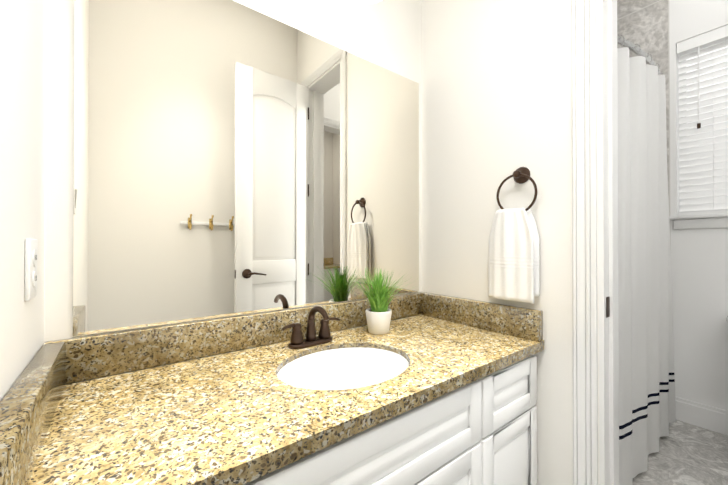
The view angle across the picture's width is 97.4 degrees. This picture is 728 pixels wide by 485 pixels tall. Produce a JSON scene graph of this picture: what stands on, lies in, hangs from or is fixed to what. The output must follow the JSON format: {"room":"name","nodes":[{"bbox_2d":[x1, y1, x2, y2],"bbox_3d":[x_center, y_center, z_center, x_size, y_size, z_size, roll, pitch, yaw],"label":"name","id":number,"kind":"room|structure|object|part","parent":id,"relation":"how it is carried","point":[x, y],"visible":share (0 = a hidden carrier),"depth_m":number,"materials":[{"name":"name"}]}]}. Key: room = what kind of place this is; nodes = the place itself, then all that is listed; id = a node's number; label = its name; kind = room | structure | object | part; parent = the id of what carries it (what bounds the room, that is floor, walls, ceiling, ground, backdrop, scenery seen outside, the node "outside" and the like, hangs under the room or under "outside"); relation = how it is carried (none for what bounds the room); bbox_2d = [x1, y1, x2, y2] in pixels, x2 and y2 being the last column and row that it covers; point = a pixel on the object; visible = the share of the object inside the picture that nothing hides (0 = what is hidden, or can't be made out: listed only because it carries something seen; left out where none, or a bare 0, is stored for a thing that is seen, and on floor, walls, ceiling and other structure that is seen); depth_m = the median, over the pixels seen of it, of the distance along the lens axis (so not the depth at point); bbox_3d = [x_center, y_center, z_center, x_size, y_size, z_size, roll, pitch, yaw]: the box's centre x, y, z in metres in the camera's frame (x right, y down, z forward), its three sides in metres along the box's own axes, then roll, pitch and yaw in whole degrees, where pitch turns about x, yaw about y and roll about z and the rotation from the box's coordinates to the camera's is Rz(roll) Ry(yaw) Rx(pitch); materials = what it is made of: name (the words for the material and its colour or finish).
{"room":"bathroom","nodes":[
{"label":"bathroom","id":0,"kind":"room"},
{"bbox_2d":[0,0,45,400],"bbox_3d":[-0.386,-0.402,0.166,0.140,3.050,1.640,0,0,-38],"label":"wall","id":1,"kind":"structure","parent":0,"point":[22,104],"depth_m":0.56,"materials":[{"name":"paint"}]},
{"bbox_2d":[25,239,37,300],"bbox_3d":[-0.637,0.050,0.614,0.010,0.114,0.070,0,0,-38],"label":"outlet","id":2,"kind":"object","parent":1,"relation":"attached to","point":[31,246],"visible":1,"depth_m":0.59,"materials":[{"name":"white plastic"}]},
{"bbox_2d":[0,340,67,484],"bbox_3d":[-0.552,0.280,0.527,0.039,0.101,0.521,0,0,-38],"label":"backsplash","id":3,"kind":"structure","parent":1,"relation":"attached to","point":[28,409],"depth_m":0.48,"materials":[{"name":"beige stone"}]},
{"bbox_2d":[44,0,421,384],"bbox_3d":[-0.332,-0.396,1.154,1.430,3.050,0.140,0,0,-38],"label":"wall","id":4,"kind":"structure","parent":0,"point":[386,34],"depth_m":0.78,"materials":[{"name":"paint"}]},
{"bbox_2d":[44,292,419,383],"bbox_3d":[-0.224,0.283,1.125,1.288,0.101,0.029,0,0,-38],"label":"backsplash","id":5,"kind":"structure","parent":4,"relation":"attached to","point":[89,357],"depth_m":0.90,"materials":[{"name":"beige stone"}]},
{"bbox_2d":[73,0,418,336],"bbox_3d":[-0.223,-0.264,1.145,1.212,0.985,0.006,0,0,-38],"label":"mirror glass","id":6,"kind":"object","parent":4,"relation":"attached to","point":[232,158],"visible":1,"depth_m":0.99,"materials":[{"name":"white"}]},
{"bbox_2d":[422,0,599,484],"bbox_3d":[0.805,-0.397,0.963,0.140,3.050,1.950,0,0,-38],"label":"wall","id":7,"kind":"structure","parent":0,"point":[496,93],"depth_m":1.20,"materials":[{"name":"paint"}]},
{"bbox_2d":[420,292,542,339],"bbox_3d":[0.438,0.284,1.288,0.039,0.101,0.521,0,0,-38],"label":"backsplash","id":8,"kind":"structure","parent":7,"relation":"attached to","point":[510,320],"depth_m":1.22,"materials":[{"name":"beige stone"}]},
{"bbox_2d":[488,167,539,303],"bbox_3d":[0.529,-0.034,1.141,0.077,0.476,0.170,0,0,-38],"label":"towel ring","id":9,"kind":"object","parent":7,"relation":"attached to","point":[514,259],"visible":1,"depth_m":1.12,"materials":[{"name":"white fabric"}]},
{"bbox_2d":[571,0,597,484],"bbox_3d":[0.850,-0.072,0.773,0.018,2.397,0.612,0,0,-38],"label":"trim","id":10,"kind":"structure","parent":7,"relation":"attached to","point":[584,268],"depth_m":0.99,"materials":[{"name":"white wood"}]},
{"bbox_2d":[598,0,618,484],"bbox_3d":[0.913,-0.038,0.821,0.142,2.330,0.479,0,0,-38],"label":"trim","id":11,"kind":"structure","parent":7,"relation":"attached to","point":[608,243],"depth_m":0.93,"materials":[{"name":"white wood"}]},
{"bbox_2d":[606,297,609,317],"bbox_3d":[0.761,0.197,0.989,0.070,0.062,0.002,0,0,-38],"label":"strike plate","id":12,"kind":"object","parent":11,"relation":"attached to","point":[607,306],"depth_m":0.97,"materials":[{"name":"brown metal"}]},
{"bbox_2d":[617,34,675,484],"bbox_3d":[1.365,0.101,1.627,1.570,2.002,0.238,0,0,-38],"label":"shower curtain","id":13,"kind":"object","parent":7,"relation":"attached to","point":[647,415],"visible":0.81,"depth_m":1.49,"materials":[{"name":"fabric"}]},
{"bbox_3d":[1.357,-0.868,1.642,1.570,0.064,0.214,0,0,-38],"label":"rod","id":14,"kind":"part","parent":13,"relation":"part of","materials":[{"name":"metal"}]},
{"bbox_2d":[617,0,670,250],"bbox_3d":[1.764,-0.389,2.506,0.140,3.050,0.952,0,0,-38],"label":"tiled wall","id":15,"kind":"structure","parent":0,"point":[644,24],"depth_m":2.16,"materials":[{"name":"tile"}]},
{"bbox_2d":[633,420,727,484],"bbox_3d":[2.031,1.157,0.755,1.840,0.060,4.040,0,0,-38],"label":"floor","id":16,"kind":"structure","parent":0,"point":[688,454],"depth_m":1.67,"materials":[{"name":"tile"}]},
{"bbox_2d":[669,0,727,410],"bbox_3d":[2.443,-0.393,1.622,0.140,3.050,1.278,0,0,-38],"label":"wall","id":17,"kind":"structure","parent":0,"point":[699,268],"depth_m":1.99,"materials":[{"name":"paint"}]},
{"bbox_2d":[669,213,727,228],"bbox_3d":[2.327,-0.130,1.726,0.155,0.085,0.968,0,0,-38],"label":"window sill","id":18,"kind":"structure","parent":17,"relation":"attached to","point":[719,220],"depth_m":1.96,"materials":[{"name":"white wood"}]},
{"bbox_2d":[675,397,727,435],"bbox_3d":[2.340,1.062,1.621,0.015,0.140,1.136,0,0,-38],"label":"baseboard","id":19,"kind":"structure","parent":17,"relation":"attached to","point":[715,419],"depth_m":1.96,"materials":[{"name":"white wood"}]},
{"bbox_2d":[679,46,727,212],"bbox_3d":[2.375,-0.733,1.767,0.026,1.120,0.908,0,0,-38],"label":"window unit","id":20,"kind":"structure","parent":17,"relation":"in","point":[701,100],"depth_m":2.04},
{"bbox_2d":[677,25,727,215],"bbox_3d":[2.323,-0.733,1.726,0.066,1.116,0.902,0,0,-38],"label":"window blind slats","id":21,"kind":"object","parent":20,"relation":"attached to","point":[696,181],"visible":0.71,"depth_m":1.99,"materials":[{"name":"white plastic"}]},
{"bbox_2d":[698,42,713,210],"bbox_3d":[2.106,-0.707,1.970,0.009,1.030,0.066,0,0,-44],"label":"cord","id":22,"kind":"object","parent":21,"relation":"attached to","point":[699,118],"visible":1,"depth_m":1.98,"materials":[{"name":"white"}]},
{"label":"outside","id":23,"kind":"structure","parent":0,"visible":0},
{"bbox_3d":[0.125,1.156,0.551,1.430,0.060,1.640,0,0,-38],"label":"floor","id":24,"kind":"structure","parent":23,"visible":0},
{"bbox_2d":[220,348,543,484],"bbox_3d":[-0.067,0.746,0.919,1.288,0.761,0.542,0,0,-38],"label":"bathroom vanity","id":25,"kind":"object","parent":24,"relation":"on","point":[481,430],"depth_m":0.79,"materials":[{"name":"wood"}]},
{"bbox_2d":[28,316,543,484],"bbox_3d":[-0.055,0.349,0.905,1.288,0.033,0.525,0,0,-38],"label":"countertop","id":26,"kind":"structure","parent":25,"relation":"on","point":[212,420],"depth_m":0.67,"materials":[{"name":"beige stone"}]},
{"bbox_2d":[280,304,339,351],"bbox_3d":[-0.150,0.267,1.021,0.211,0.132,0.134,0,0,-38],"label":"faucet","id":27,"kind":"object","parent":26,"relation":"on","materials":[{"name":"brown metal"}]},
{"bbox_2d":[277,347,408,377],"bbox_3d":[-0.050,0.429,0.889,0.444,0.163,0.380,0,0,-38],"label":"basin","id":28,"kind":"object","parent":26,"relation":"in","point":[311,362],"depth_m":0.96,"materials":[{"name":"ceramic"}]},
{"bbox_2d":[344,268,413,334],"bbox_3d":[0.074,0.214,1.157,0.339,0.238,0.275,0,0,-38],"label":"grass plant","id":29,"kind":"object","parent":26,"relation":"on","point":[378,314],"visible":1,"depth_m":1.16,"materials":[{"name":"green plant"}]},
{"bbox_3d":[0.055,0.292,1.189,0.099,0.083,0.099,0,0,-38],"label":"pot","id":30,"kind":"part","parent":29,"relation":"part of","materials":[{"name":"ceramic"}]}
]}

